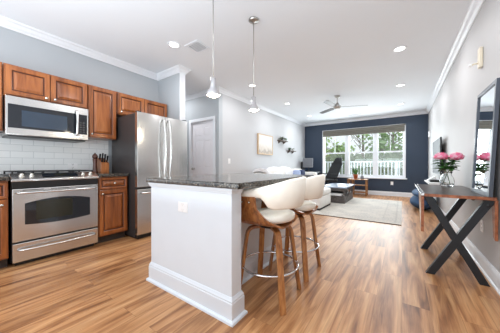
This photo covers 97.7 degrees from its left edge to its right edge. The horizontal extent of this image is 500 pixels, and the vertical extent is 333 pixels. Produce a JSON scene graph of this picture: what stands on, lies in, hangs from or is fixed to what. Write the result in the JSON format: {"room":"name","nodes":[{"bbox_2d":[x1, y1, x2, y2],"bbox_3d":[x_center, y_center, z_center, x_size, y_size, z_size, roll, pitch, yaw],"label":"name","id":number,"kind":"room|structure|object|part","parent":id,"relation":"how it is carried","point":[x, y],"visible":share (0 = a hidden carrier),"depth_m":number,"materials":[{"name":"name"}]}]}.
{"room":"open-plan kitchen","nodes":[
{"label":"open-plan kitchen","id":0,"kind":"room"},
{"bbox_2d":[0,26,157,172],"bbox_3d":[-3.216,-0.354,2.205,0.120,2.740,5.140,0,0,35],"label":"wall","id":1,"kind":"structure","parent":0,"point":[17,49],"depth_m":3.08,"materials":[{"name":"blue paint"}]},
{"bbox_2d":[0,62,2,131],"bbox_3d":[-2.902,-0.751,2.221,0.369,0.735,0.486,0,0,35],"label":"upper cabinet","id":2,"kind":"object","parent":1,"relation":"attached to","point":[1,63],"visible":1,"depth_m":2.32,"materials":[{"name":"brown wood"}]},
{"bbox_3d":[-2.785,-0.749,2.139,0.020,0.710,0.468,0,0,35],"label":"door","id":3,"kind":"part","parent":2,"relation":"part of","materials":[{"name":"brown wood"}]},
{"bbox_2d":[3,63,86,108],"bbox_3d":[-2.542,-0.946,2.737,0.369,0.350,0.762,0,0,35],"label":"upper cabinet","id":4,"kind":"object","parent":1,"relation":"attached to","point":[18,81],"visible":0.94,"depth_m":2.60,"materials":[{"name":"brown wood"}]},
{"bbox_3d":[-2.532,-0.945,2.501,0.020,0.320,0.362,0,0,35],"label":"door","id":5,"kind":"part","parent":4,"relation":"part of","materials":[{"name":"brown wood"}]},
{"bbox_2d":[0,95,87,142],"bbox_3d":[-2.501,-0.545,2.699,0.486,0.427,0.742,0,0,35],"label":"microwave","id":6,"kind":"object","parent":4,"relation":"attached to","point":[23,118],"visible":1,"depth_m":2.54,"materials":[{"name":"silver metal"}]},
{"bbox_3d":[-2.359,-0.545,2.600,0.003,0.255,0.707,0,0,35],"label":"door glass","id":7,"kind":"part","parent":6,"relation":"part of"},
{"bbox_3d":[-2.197,-0.551,2.774,0.073,0.333,0.030,0,0,35],"label":"handle","id":8,"kind":"part","parent":6,"relation":"part of","materials":[{"name":"silver metal"}]},
{"bbox_3d":[-2.316,-0.947,2.810,0.020,0.320,0.371,0,0,35],"label":"door","id":9,"kind":"part","parent":4,"relation":"part of","materials":[{"name":"brown wood"}]},
{"bbox_2d":[0,137,107,173],"bbox_3d":[-3.043,-0.157,2.342,0.008,0.515,2.760,0,0,35],"label":"backsplash","id":10,"kind":"structure","parent":1,"relation":"attached to","point":[15,154],"depth_m":2.87,"materials":[{"name":"white tile"}]},
{"bbox_2d":[68,163,77,168],"bbox_3d":[-2.510,-0.008,3.092,0.007,0.075,0.110,0,0,35],"label":"outlet","id":11,"kind":"object","parent":10,"relation":"attached to","point":[70,165],"visible":1,"depth_m":3.09,"materials":[{"name":"white plastic"}]},
{"bbox_2d":[87,84,115,140],"bbox_3d":[-2.218,-0.764,3.202,0.369,0.720,0.358,0,0,35],"label":"upper cabinet","id":12,"kind":"object","parent":1,"relation":"attached to","point":[101,102],"visible":0.88,"depth_m":3.10,"materials":[{"name":"brown wood"}]},
{"bbox_2d":[116,92,166,117],"bbox_3d":[-1.868,-0.959,3.703,0.369,0.335,0.854,0,0,35],"label":"upper cabinet","id":13,"kind":"object","parent":1,"relation":"attached to","point":[126,104],"visible":0.59,"depth_m":3.50,"materials":[{"name":"brown wood"}]},
{"bbox_3d":[-1.871,-0.956,3.448,0.020,0.308,0.409,0,0,35],"label":"door","id":14,"kind":"part","parent":13,"relation":"part of","materials":[{"name":"brown wood"}]},
{"bbox_3d":[-1.630,-0.958,3.794,0.020,0.308,0.415,0,0,35],"label":"door","id":15,"kind":"part","parent":13,"relation":"part of","materials":[{"name":"brown wood"}]},
{"bbox_2d":[0,0,484,126],"bbox_3d":[-0.256,-1.685,3.942,6.260,0.095,11.387,0,0,35],"label":"crown molding","id":16,"kind":"structure","parent":1,"relation":"attached to","point":[475,6],"depth_m":3.50,"materials":[{"name":"white paint"}]},
{"bbox_2d":[158,73,179,119],"bbox_3d":[-1.461,-0.363,4.048,0.650,2.740,0.110,0,0,35],"label":"wall","id":17,"kind":"structure","parent":0,"point":[169,87],"depth_m":3.95,"materials":[{"name":"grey paint"}]},
{"bbox_2d":[180,73,184,119],"bbox_3d":[-1.192,-0.387,3.860,0.006,2.510,0.118,0,0,35],"label":"trim","id":18,"kind":"structure","parent":17,"relation":"attached to","point":[182,76],"depth_m":3.85,"materials":[{"name":"white paint"}]},
{"bbox_2d":[185,93,222,175],"bbox_3d":[-1.583,-0.370,5.541,2.260,2.740,0.120,0,0,35],"label":"wall","id":19,"kind":"structure","parent":0,"point":[201,107],"depth_m":4.99,"materials":[{"name":"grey paint"}]},
{"bbox_2d":[191,120,212,175],"bbox_3d":[-1.125,-0.036,5.168,0.732,2.056,0.110,0,0,35],"label":"door","id":20,"kind":"structure","parent":19,"relation":"in","point":[202,131],"depth_m":5.17,"materials":[{"name":"paint"}]},
{"bbox_2d":[189,116,215,175],"bbox_3d":[-1.104,-0.069,5.198,0.883,2.140,0.138,0,0,35],"label":"door frame","id":21,"kind":"structure","parent":19,"relation":"attached to","point":[213,118],"depth_m":5.22,"materials":[{"name":"white paint"}]},
{"bbox_2d":[0,0,470,123],"bbox_3d":[-0.213,-1.783,3.985,6.480,0.100,11.507,0,0,35],"label":"ceiling","id":22,"kind":"structure","parent":0,"point":[308,53],"depth_m":3.00,"materials":[{"name":"paint"}]},
{"bbox_2d":[167,41,180,47],"bbox_3d":[-1.077,-1.722,3.096,0.176,0.012,0.176,0,0,35],"label":"recessed light","id":23,"kind":"object","parent":22,"relation":"in","point":[172,44],"visible":1,"depth_m":3.09,"materials":[{"name":"white paint"}]},
{"bbox_2d":[185,40,209,53],"bbox_3d":[-0.757,-1.723,3.154,0.264,0.010,0.260,0,0,35],"label":"ceiling vent","id":24,"kind":"object","parent":22,"relation":"in","point":[196,46],"visible":1,"depth_m":3.14,"materials":[{"name":"metal"}]},
{"bbox_2d":[206,0,220,97],"bbox_3d":[-0.341,-1.188,2.022,0.138,1.069,0.138,0,0,35],"label":"pendant light","id":25,"kind":"object","parent":22,"relation":"hanging from","point":[212,92],"visible":1,"depth_m":2.01,"materials":[{"name":"glass"}]},
{"bbox_3d":[-0.341,-0.662,2.025,0.120,0.017,0.120,0,0,35],"label":"bulb","id":26,"kind":"part","parent":25,"relation":"part of","materials":[{"name":"beige"}]},
{"bbox_3d":[-0.341,-0.744,2.024,0.138,0.178,0.138,0,0,35],"label":"lamp shade","id":27,"kind":"part","parent":25,"relation":"part of","materials":[{"name":"glass"}]},
{"bbox_3d":[-0.341,-1.253,2.022,0.008,0.860,0.008,0,0,12],"label":"cord","id":28,"kind":"part","parent":25,"relation":"part of","materials":[{"name":"silver metal"}]},
{"bbox_2d":[248,16,259,111],"bbox_3d":[0.044,-1.191,2.573,0.138,1.069,0.138,0,0,35],"label":"pendant light","id":29,"kind":"object","parent":22,"relation":"hanging from","point":[253,20],"visible":1,"depth_m":2.56,"materials":[{"name":"glass"}]},
{"bbox_3d":[0.044,-1.256,2.573,0.008,0.860,0.008,0,0,-33],"label":"cord","id":30,"kind":"part","parent":29,"relation":"part of","materials":[{"name":"silver metal"}]},
{"bbox_3d":[0.044,-0.747,2.575,0.138,0.178,0.138,0,0,35],"label":"lamp shade","id":31,"kind":"part","parent":29,"relation":"part of","materials":[{"name":"glass"}]},
{"bbox_2d":[320,95,366,113],"bbox_3d":[2.124,-1.576,5.271,1.203,0.325,1.132,0,0,35],"label":"ceiling fan","id":32,"kind":"object","parent":22,"relation":"hanging from","point":[336,106],"visible":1,"depth_m":5.33,"materials":[{"name":"silver metal"}]},
{"bbox_3d":[2.043,-1.472,5.760,0.117,0.034,0.605,0,0,-17],"label":"blade","id":33,"kind":"part","parent":32,"relation":"part of","materials":[{"name":"silver metal"}]},
{"bbox_3d":[1.889,-1.468,5.115,0.117,0.034,0.605,0,0,43],"label":"blade","id":34,"kind":"part","parent":32,"relation":"part of","materials":[{"name":"silver metal"}]},
{"bbox_2d":[393,45,406,51],"bbox_3d":[2.196,-1.723,3.203,0.176,0.012,0.176,0,0,35],"label":"recessed light","id":35,"kind":"object","parent":22,"relation":"in","point":[403,47],"visible":1,"depth_m":3.19,"materials":[{"name":"white paint"}]},
{"bbox_2d":[0,193,499,332],"bbox_3d":[-0.213,1.057,3.999,6.480,0.100,11.507,0,0,35],"label":"floor","id":36,"kind":"structure","parent":0,"point":[371,277],"depth_m":1.81,"materials":[{"name":"brown wood"}]},
{"bbox_2d":[0,181,8,268],"bbox_3d":[-2.925,0.580,1.925,0.679,0.875,1.003,0,0,35],"label":"base cabinet","id":37,"kind":"object","parent":36,"relation":"on","point":[4,255],"visible":0.93,"depth_m":2.14,"materials":[{"name":"brown wood"}]},
{"bbox_3d":[-2.553,0.237,1.934,0.020,0.160,0.548,0,0,35],"label":"drawer","id":38,"kind":"part","parent":37,"relation":"part of","materials":[{"name":"brown wood"}]},
{"bbox_3d":[-2.553,0.615,1.936,0.020,0.575,0.548,0,0,35],"label":"door","id":39,"kind":"part","parent":37,"relation":"part of","materials":[{"name":"brown wood"}]},
{"bbox_2d":[0,175,9,180],"bbox_3d":[-2.923,0.121,1.925,0.667,0.040,1.012,0,0,35],"label":"countertop","id":40,"kind":"structure","parent":37,"relation":"on","point":[2,178],"depth_m":2.13,"materials":[{"name":"stone"}]},
{"bbox_2d":[0,170,98,265],"bbox_3d":[-2.386,0.531,2.642,0.726,0.966,0.762,0,0,35],"label":"range","id":41,"kind":"object","parent":36,"relation":"on","point":[54,213],"visible":0.98,"depth_m":2.41,"materials":[{"name":"silver metal"}]},
{"bbox_3d":[-2.189,0.110,2.502,0.117,0.083,0.762,0,0,35],"label":"control panel","id":42,"kind":"part","parent":41,"relation":"part of","materials":[{"name":"silver metal"}]},
{"bbox_3d":[-2.165,0.875,2.489,0.034,0.190,0.746,0,0,35],"label":"warming drawer","id":43,"kind":"part","parent":41,"relation":"part of","materials":[{"name":"silver metal"}]},
{"bbox_3d":[-2.165,0.495,2.487,0.034,0.536,0.746,0,0,35],"label":"oven door","id":44,"kind":"part","parent":41,"relation":"part of","materials":[{"name":"silver metal"}]},
{"bbox_3d":[-2.120,0.267,2.456,0.079,0.021,0.711,0,0,35],"label":"oven handle","id":45,"kind":"part","parent":41,"relation":"part of","materials":[{"name":"silver metal"}]},
{"bbox_3d":[-2.120,0.845,2.459,0.078,0.019,0.689,0,0,35],"label":"drawer handle","id":46,"kind":"part","parent":41,"relation":"part of","materials":[{"name":"silver metal"}]},
{"bbox_2d":[95,176,126,243],"bbox_3d":[-2.087,0.574,3.125,0.679,0.875,0.361,0,0,35],"label":"base cabinet","id":47,"kind":"object","parent":36,"relation":"on","point":[112,191],"visible":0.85,"depth_m":2.94,"materials":[{"name":"brown wood"}]},
{"bbox_2d":[96,172,128,176],"bbox_3d":[-2.086,0.115,3.126,0.667,0.040,0.373,0,0,35],"label":"countertop","id":48,"kind":"structure","parent":47,"relation":"on","point":[109,174],"depth_m":2.96,"materials":[{"name":"stone"}]},
{"bbox_2d":[92,153,97,172],"bbox_3d":[-2.213,-0.051,3.119,0.074,0.292,0.074,0,0,35],"label":"pepper mill","id":49,"kind":"object","parent":48,"relation":"on","point":[94,156],"visible":0.91,"depth_m":3.10,"materials":[{"name":"brown wood"}]},
{"bbox_2d":[97,153,108,172],"bbox_3d":[-2.185,-0.052,3.238,0.190,0.293,0.100,0,0,35],"label":"knife block","id":50,"kind":"object","parent":48,"relation":"on","point":[102,163],"visible":0.92,"depth_m":3.19,"materials":[{"name":"brown wood"}]},
{"bbox_3d":[-1.842,0.224,2.954,0.020,0.147,0.345,0,0,35],"label":"drawer","id":51,"kind":"part","parent":47,"relation":"part of","materials":[{"name":"brown wood"}]},
{"bbox_3d":[-1.842,0.605,2.956,0.020,0.585,0.345,0,0,35],"label":"door","id":52,"kind":"part","parent":47,"relation":"part of","materials":[{"name":"brown wood"}]},
{"bbox_2d":[112,110,186,238],"bbox_3d":[-1.575,0.117,3.532,0.855,1.785,0.850,0,0,35],"label":"refrigerator","id":53,"kind":"object","parent":36,"relation":"on","point":[146,145],"visible":0.67,"depth_m":3.16,"materials":[{"name":"silver metal"}]},
{"bbox_3d":[-1.325,0.630,3.360,0.070,0.630,0.846,0,0,35],"label":"freezer drawer","id":54,"kind":"part","parent":53,"relation":"part of","materials":[{"name":"silver metal"}]},
{"bbox_3d":[-1.445,-0.235,3.183,0.070,1.043,0.425,0,0,35],"label":"door","id":55,"kind":"part","parent":53,"relation":"part of","materials":[{"name":"silver metal"}]},
{"bbox_3d":[-1.287,-0.244,3.280,0.096,0.936,0.028,0,0,35],"label":"handle","id":56,"kind":"part","parent":53,"relation":"part of","materials":[{"name":"silver metal"}]},
{"bbox_3d":[-1.235,-0.244,3.354,0.096,0.936,0.028,0,0,35],"label":"handle","id":57,"kind":"part","parent":53,"relation":"part of","materials":[{"name":"silver metal"}]},
{"bbox_3d":[-1.201,-0.237,3.532,0.070,1.043,0.415,0,0,35],"label":"door","id":58,"kind":"part","parent":53,"relation":"part of","materials":[{"name":"silver metal"}]},
{"bbox_2d":[146,182,289,326],"bbox_3d":[-0.119,0.578,2.243,1.000,0.877,1.406,0,0,35],"label":"kitchen island","id":59,"kind":"object","parent":36,"relation":"on","point":[198,233],"visible":0.78,"depth_m":1.62,"materials":[{"name":"white paint"}]},
{"bbox_2d":[178,202,187,212],"bbox_3d":[-0.523,0.317,1.702,0.112,0.075,0.006,0,0,35],"label":"outlet plate","id":60,"kind":"object","parent":59,"relation":"attached to","point":[182,206],"depth_m":1.70,"materials":[{"name":"white plastic"}]},
{"bbox_3d":[-0.125,0.159,2.234,0.972,0.039,1.360,0,0,35],"label":"apron trim","id":61,"kind":"part","parent":59,"relation":"part of","materials":[{"name":"white paint"}]},
{"bbox_3d":[-0.119,0.935,2.245,1.000,0.162,1.406,0,0,35],"label":"baseboard","id":62,"kind":"part","parent":59,"relation":"part of","materials":[{"name":"white paint"}]},
{"bbox_2d":[146,173,313,189],"bbox_3d":[-0.092,0.119,2.228,1.036,0.040,1.423,0,0,35],"label":"island countertop","id":63,"kind":"structure","parent":59,"relation":"on","point":[237,181],"depth_m":1.73,"materials":[{"name":"stone"}]},
{"bbox_2d":[241,177,306,315],"bbox_3d":[0.183,0.546,1.737,0.522,0.945,0.533,0,0,30],"label":"bar stool","id":64,"kind":"object","parent":36,"relation":"on","point":[274,213],"visible":0.96,"depth_m":1.56,"materials":[{"name":"leather"}]},
{"bbox_3d":[0.012,0.740,1.714,0.242,0.558,0.046,0,0,-15],"label":"leg","id":65,"kind":"part","parent":64,"relation":"part of","materials":[{"name":"brown wood"}]},
{"bbox_3d":[0.118,0.739,1.899,0.046,0.558,0.242,0,0,-15],"label":"leg","id":66,"kind":"part","parent":64,"relation":"part of","materials":[{"name":"brown wood"}]},
{"bbox_3d":[0.206,0.185,1.723,0.471,0.223,0.533,0,0,30],"label":"backrest","id":67,"kind":"part","parent":64,"relation":"part of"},
{"bbox_2d":[258,208,294,223],"bbox_3d":[0.159,0.393,1.751,0.400,0.090,0.396,0,0,30],"label":"seat cushion","id":68,"kind":"object","parent":64,"relation":"on","point":[287,216],"depth_m":1.61,"materials":[{"name":"leather"}]},
{"bbox_3d":[0.197,0.740,1.607,0.046,0.558,0.242,0,0,-15],"label":"leg","id":69,"kind":"part","parent":64,"relation":"part of","materials":[{"name":"brown wood"}]},
{"bbox_3d":[0.303,0.739,1.793,0.242,0.558,0.046,0,0,-15],"label":"leg","id":70,"kind":"part","parent":64,"relation":"part of","materials":[{"name":"brown wood"}]},
{"bbox_2d":[255,169,316,175],"bbox_3d":[1.202,0.534,6.706,0.900,0.920,2.870,0,0,35],"label":"sofa","id":71,"kind":"object","parent":36,"relation":"on","point":[272,171],"visible":0.12,"depth_m":6.46,"materials":[{"name":"white fabric"}]},
{"bbox_2d":[253,166,282,173],"bbox_3d":[0.527,0.221,6.126,0.505,0.452,0.850,0,0,35],"label":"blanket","id":72,"kind":"object","parent":71,"relation":"on","point":[280,171],"visible":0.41,"depth_m":5.95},
{"bbox_2d":[263,169,278,173],"bbox_3d":[0.639,0.307,6.116,0.250,0.460,0.760,0,0,35],"label":"cushion","id":73,"kind":"object","parent":71,"relation":"on","point":[272,171],"depth_m":5.92,"materials":[{"name":"white fabric"}]},
{"bbox_2d":[280,166,292,173],"bbox_3d":[1.028,0.216,6.844,0.505,0.454,0.600,0,0,35],"label":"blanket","id":74,"kind":"object","parent":71,"relation":"on","point":[290,171],"visible":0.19,"depth_m":6.72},
{"bbox_2d":[293,170,300,174],"bbox_3d":[1.508,0.313,7.021,0.160,0.410,0.400,0,0,35],"label":"throw pillow","id":75,"kind":"object","parent":71,"relation":"on","point":[295,172],"visible":0.45,"depth_m":6.88,"materials":[{"name":"blue fabric"}]},
{"bbox_3d":[1.993,0.439,7.769,0.780,0.500,0.220,0,0,35],"label":"arm","id":76,"kind":"part","parent":71,"relation":"part of","materials":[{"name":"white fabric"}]},
{"bbox_2d":[268,174,324,281],"bbox_3d":[0.476,0.544,2.170,0.522,0.945,0.533,0,0,35],"label":"bar stool","id":77,"kind":"object","parent":36,"relation":"on","point":[315,185],"visible":0.56,"depth_m":1.99,"materials":[{"name":"leather"}]},
{"bbox_3d":[0.303,0.737,2.162,0.242,0.558,0.046,0,0,-10],"label":"leg","id":78,"kind":"part","parent":77,"relation":"part of","materials":[{"name":"brown wood"}]},
{"bbox_3d":[0.425,0.737,2.337,0.046,0.558,0.242,0,0,-10],"label":"leg","id":79,"kind":"part","parent":77,"relation":"part of","materials":[{"name":"brown wood"}]},
{"bbox_3d":[0.478,0.738,2.040,0.046,0.558,0.242,0,0,-10],"label":"leg","id":80,"kind":"part","parent":77,"relation":"part of","materials":[{"name":"brown wood"}]},
{"bbox_2d":[295,200,315,211],"bbox_3d":[0.453,0.391,2.186,0.400,0.090,0.396,0,0,35],"label":"seat cushion","id":81,"kind":"object","parent":77,"relation":"on","point":[308,206],"depth_m":2.03,"materials":[{"name":"leather"}]},
{"bbox_3d":[0.497,0.183,2.154,0.471,0.223,0.533,0,0,35],"label":"backrest","id":82,"kind":"part","parent":77,"relation":"part of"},
{"bbox_3d":[0.600,0.737,2.215,0.242,0.558,0.046,0,0,-10],"label":"leg","id":83,"kind":"part","parent":77,"relation":"part of","materials":[{"name":"brown wood"}]},
{"bbox_2d":[318,157,342,183],"bbox_3d":[2.975,0.328,7.959,0.900,1.320,0.670,0,0,-21],"label":"office chair","id":84,"kind":"object","parent":36,"relation":"on","point":[335,168],"visible":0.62,"depth_m":7.95,"materials":[{"name":"fabric"}]},
{"bbox_3d":[2.817,0.498,7.899,0.510,0.100,0.500,0,0,-21],"label":"seat","id":85,"kind":"part","parent":84,"relation":"part of","materials":[{"name":"black fabric"}]},
{"bbox_3d":[3.146,0.058,8.024,0.533,0.780,0.591,0,0,-21],"label":"backrest","id":86,"kind":"part","parent":84,"relation":"part of","materials":[{"name":"black fabric"}]},
{"bbox_2d":[312,197,401,225],"bbox_3d":[2.441,0.992,5.653,2.440,0.014,3.003,0,0,35],"label":"area rug","id":87,"kind":"object","parent":36,"relation":"on","point":[364,209],"visible":0.64,"depth_m":4.91,"materials":[{"name":"carpet"}]},
{"bbox_2d":[310,187,330,210],"bbox_3d":[1.474,0.761,5.499,0.890,0.451,0.960,0,0,35],"label":"ottoman","id":88,"kind":"object","parent":87,"relation":"on","point":[324,201],"visible":0.29,"depth_m":5.14,"materials":[{"name":"white fabric"}]},
{"bbox_2d":[323,187,330,195],"bbox_3d":[1.474,0.613,5.498,0.890,0.155,0.960,0,0,35],"label":"cushion","id":89,"kind":"object","parent":88,"relation":"on","point":[327,191],"depth_m":5.36,"materials":[{"name":"white fabric"}]},
{"bbox_2d":[324,183,354,203],"bbox_3d":[2.594,0.761,6.400,0.675,0.441,1.240,0,0,35],"label":"coffee table","id":90,"kind":"object","parent":87,"relation":"on","point":[347,196],"visible":0.77,"depth_m":5.95,"materials":[{"name":"grey wood"}]},
{"bbox_2d":[330,192,342,195],"bbox_3d":[2.371,0.764,6.068,0.390,0.064,0.260,0,0,35],"label":"tray","id":91,"kind":"object","parent":90,"relation":"on","point":[331,193],"visible":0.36,"depth_m":5.94,"materials":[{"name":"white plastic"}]},
{"bbox_2d":[347,178,367,195],"bbox_3d":[3.722,0.710,7.558,0.620,0.560,0.350,0,0,35],"label":"side table","id":92,"kind":"object","parent":36,"relation":"on","point":[349,179],"visible":0.71,"depth_m":7.49,"materials":[{"name":"brown wood"}]},
{"bbox_2d":[351,166,358,178],"bbox_3d":[3.627,0.199,7.560,0.229,0.461,0.204,0,0,16],"label":"potted plant","id":93,"kind":"object","parent":92,"relation":"on","point":[355,171],"visible":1,"depth_m":7.51,"materials":[{"name":"green plant"}]},
{"bbox_3d":[3.869,0.724,7.279,0.040,0.535,0.040,0,0,35],"label":"leg","id":94,"kind":"part","parent":92,"relation":"part of","materials":[{"name":"brown wood"}]},
{"bbox_2d":[410,189,436,209],"bbox_3d":[4.115,0.756,5.211,0.497,0.493,1.172,0,0,35],"label":"pouf","id":95,"kind":"object","parent":36,"relation":"on","point":[414,200],"visible":0.34,"depth_m":4.96,"materials":[{"name":"blue fabric"}]},
{"bbox_2d":[412,189,424,198],"bbox_3d":[4.072,0.644,5.122,0.441,0.268,0.977,0,0,35],"label":"cushion","id":96,"kind":"object","parent":95,"relation":"on","point":[415,192],"depth_m":5.05,"materials":[{"name":"blue fabric"}]},
{"bbox_2d":[415,184,497,286],"bbox_3d":[2.205,0.634,2.468,0.504,0.762,1.294,0,0,35],"label":"console table","id":97,"kind":"object","parent":36,"relation":"on","point":[427,191],"visible":1,"depth_m":2.00,"materials":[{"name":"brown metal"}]},
{"bbox_3d":[2.011,0.263,2.606,0.025,0.018,1.287,0,0,35],"label":"edge rail","id":98,"kind":"part","parent":97,"relation":"part of","materials":[{"name":"silver metal"}]},
{"bbox_3d":[2.310,0.647,2.586,0.461,0.735,0.044,0,0,35],"label":"leg","id":99,"kind":"part","parent":97,"relation":"part of","materials":[{"name":"black metal"}]},
{"bbox_2d":[432,152,464,185],"bbox_3d":[2.522,0.032,2.803,0.311,0.436,0.289,0,0,35],"label":"flower vase","id":100,"kind":"object","parent":97,"relation":"on","point":[446,179],"visible":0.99,"depth_m":2.77,"materials":[{"name":"clear glass"}]},
{"bbox_3d":[1.881,0.650,1.971,0.461,0.735,0.044,0,0,35],"label":"leg","id":101,"kind":"part","parent":97,"relation":"part of","materials":[{"name":"black metal"}]},
{"bbox_2d":[471,78,499,196],"bbox_3d":[2.171,-0.236,2.023,0.070,0.982,0.565,0,0,35],"label":"mirror","id":102,"kind":"object","parent":97,"relation":"on","point":[488,100],"visible":0.99,"depth_m":1.96,"materials":[{"name":"grey mirror"}]},
{"bbox_3d":[2.171,-0.236,2.023,0.047,0.920,0.507,0,0,35],"label":"glass","id":103,"kind":"part","parent":102,"relation":"part of","materials":[{"name":"mirror"}]},
{"bbox_3d":[2.325,0.595,8.544,0.640,0.780,0.770,0,0,35],"label":"desk","id":104,"kind":"object","parent":36,"relation":"on","visible":0},
{"bbox_2d":[303,158,312,171],"bbox_3d":[2.295,-0.060,8.593,0.390,0.530,0.200,0,0,35],"label":"computer monitor","id":105,"kind":"object","parent":104,"relation":"on","point":[307,162],"visible":1,"depth_m":8.55,"materials":[{"name":"plastic"}]},
{"bbox_2d":[222,94,304,173],"bbox_3d":[0.784,-0.378,7.064,0.120,2.740,5.087,0,0,35],"label":"wall","id":106,"kind":"structure","parent":0,"point":[241,127],"depth_m":6.01,"materials":[{"name":"grey paint"}]},
{"bbox_2d":[257,133,272,154],"bbox_3d":[0.456,-0.642,6.452,0.040,0.585,0.830,0,0,35],"label":"framed canvas","id":107,"kind":"object","parent":106,"relation":"attached to","point":[264,142],"visible":1,"depth_m":6.39,"materials":[{"name":"brown wood"}]},
{"bbox_2d":[305,114,427,192],"bbox_3d":[3.963,-0.382,8.021,4.240,2.740,0.120,0,0,35],"label":"wall","id":108,"kind":"structure","parent":0,"point":[416,125],"depth_m":7.28,"materials":[{"name":"blue paint"}]},
{"bbox_2d":[322,123,406,178],"bbox_3d":[4.010,-0.498,7.947,2.780,1.833,0.173,0,0,35],"label":"window","id":109,"kind":"structure","parent":108,"relation":"in","point":[375,151],"depth_m":7.68,"materials":[{"name":"white paint"}]},
{"bbox_3d":[3.304,-0.930,8.496,0.810,0.870,0.030,0,0,35],"label":"sash","id":110,"kind":"part","parent":109,"relation":"part of","materials":[{"name":"white paint"}]},
{"bbox_3d":[3.286,-0.100,8.476,0.810,0.870,0.030,0,0,35],"label":"sash","id":111,"kind":"part","parent":109,"relation":"part of","materials":[{"name":"white paint"}]},
{"bbox_3d":[4.056,-0.927,7.971,0.825,0.870,0.030,0,0,35],"label":"sash","id":112,"kind":"part","parent":109,"relation":"part of","materials":[{"name":"glass"}]},
{"bbox_3d":[4.039,-0.097,7.951,0.825,0.870,0.030,0,0,35],"label":"sash","id":113,"kind":"part","parent":109,"relation":"part of","materials":[{"name":"white paint"}]},
{"bbox_2d":[323,124,404,136],"bbox_3d":[3.970,-1.277,7.886,2.640,0.240,0.045,0,0,35],"label":"roman shade","id":114,"kind":"object","parent":109,"relation":"attached to","point":[400,127],"visible":1,"depth_m":7.77,"materials":[{"name":"beige fabric"}]},
{"bbox_3d":[3.980,0.401,7.909,2.780,0.035,0.070,0,0,35],"label":"sill","id":115,"kind":"part","parent":109,"relation":"part of","materials":[{"name":"white paint"}]},
{"bbox_3d":[4.790,-0.925,7.459,0.765,0.870,0.030,0,0,35],"label":"sash","id":116,"kind":"part","parent":109,"relation":"part of","materials":[{"name":"glass"}]},
{"bbox_3d":[4.773,-0.095,7.439,0.765,0.870,0.030,0,0,35],"label":"sash","id":117,"kind":"part","parent":109,"relation":"part of","materials":[{"name":"white paint"}]},
{"bbox_2d":[428,0,499,272],"bbox_3d":[2.361,-0.353,2.123,0.120,2.740,11.387,0,0,35],"label":"wall","id":118,"kind":"structure","parent":0,"point":[452,115],"depth_m":2.66,"materials":[{"name":"grey paint"}]},
{"bbox_2d":[355,190,499,294],"bbox_3d":[0.671,0.941,3.308,4.000,0.140,11.387,0,0,35],"label":"baseboard","id":119,"kind":"structure","parent":118,"relation":"attached to","point":[490,272],"depth_m":2.30,"materials":[{"name":"white paint"}]},
{"bbox_2d":[424,180,439,184],"bbox_3d":[3.862,0.369,4.593,0.240,0.110,1.050,0,0,35],"label":"wall shelf","id":120,"kind":"object","parent":118,"relation":"attached to","point":[428,182],"visible":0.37,"depth_m":4.31,"materials":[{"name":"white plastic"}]},
{"bbox_2d":[433,137,442,174],"bbox_3d":[3.922,-0.200,4.542,0.085,0.710,1.220,0,0,35],"label":"television","id":121,"kind":"object","parent":118,"relation":"attached to","point":[437,144],"visible":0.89,"depth_m":4.36,"materials":[{"name":"black plastic"}]},
{"bbox_2d":[468,47,482,68],"bbox_3d":[2.316,-1.104,2.246,0.098,0.200,0.082,0,0,35],"label":"wall sensor","id":122,"kind":"object","parent":118,"relation":"attached to","point":[479,63],"visible":1,"depth_m":2.20,"materials":[{"name":"beige plastic"}]},
{"bbox_2d":[480,220,482,231],"bbox_3d":[2.329,0.596,2.194,0.007,0.115,0.075,0,0,35],"label":"outlet","id":123,"kind":"object","parent":118,"relation":"attached to","point":[481,221],"visible":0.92,"depth_m":2.20,"materials":[{"name":"white plastic"}]},
{"bbox_3d":[4.337,1.184,8.843,13.000,0.300,1.643,0,0,35],"label":"floor","id":124,"kind":"structure","parent":0,"visible":0},
{"bbox_2d":[325,161,402,174],"bbox_3d":[4.750,0.401,9.431,11.000,1.260,0.100,0,0,35],"label":"balcony railing","id":125,"kind":"object","parent":124,"relation":"on","point":[328,162],"visible":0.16,"depth_m":9.18,"materials":[{"name":"white paint"}]},
{"bbox_3d":[4.750,-0.204,9.428,11.000,0.050,0.090,0,0,35],"label":"rail","id":126,"kind":"part","parent":125,"relation":"part of","materials":[{"name":"white paint"}]},
{"bbox_3d":[5.816,0.409,8.687,0.100,1.250,0.100,0,0,35],"label":"post","id":127,"kind":"part","parent":125,"relation":"part of","materials":[{"name":"white paint"}]},
{"label":"outside","id":128,"kind":"structure","parent":0,"visible":0},
{"bbox_3d":[28.310,1.228,40.581,120.000,0.100,81.050,0,0,35],"label":"ground","id":129,"kind":"structure","parent":128,"visible":0},
{"bbox_2d":[325,137,335,149],"bbox_3d":[6.244,-1.758,21.346,3.883,6.075,3.924,0,0,-36],"label":"tree","id":130,"kind":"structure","parent":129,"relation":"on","point":[326,139],"depth_m":20.60,"materials":[{"name":"white"}]},
{"bbox_2d":[325,138,355,156],"bbox_3d":[7.690,-0.629,19.175,2.588,3.846,3.145,0,0,-28],"label":"tree","id":131,"kind":"object","parent":129,"relation":"on","point":[337,148],"visible":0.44,"depth_m":19.00,"materials":[{"name":"green plant"}]},
{"bbox_2d":[351,134,369,157],"bbox_3d":[11.509,-3.062,22.374,4.245,8.670,4.088,0,0,35],"label":"tree","id":132,"kind":"object","parent":129,"relation":"on","point":[361,145],"visible":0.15,"depth_m":22.31,"materials":[{"name":"green plant"}]},
{"bbox_2d":[325,149,402,174],"bbox_3d":[7.955,0.265,15.214,14.707,2.962,1.602,0,0,35],"label":"hedge","id":133,"kind":"object","parent":129,"relation":"on","point":[396,156],"visible":0.16,"depth_m":14.64,"materials":[{"name":"plant"}]},
{"bbox_2d":[362,132,402,155],"bbox_3d":[10.940,-1.579,16.906,4.009,5.762,3.913,0,0,35],"label":"tree","id":134,"kind":"object","parent":129,"relation":"on","point":[385,137],"visible":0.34,"depth_m":16.70,"materials":[{"name":"green plant"}]}
]}

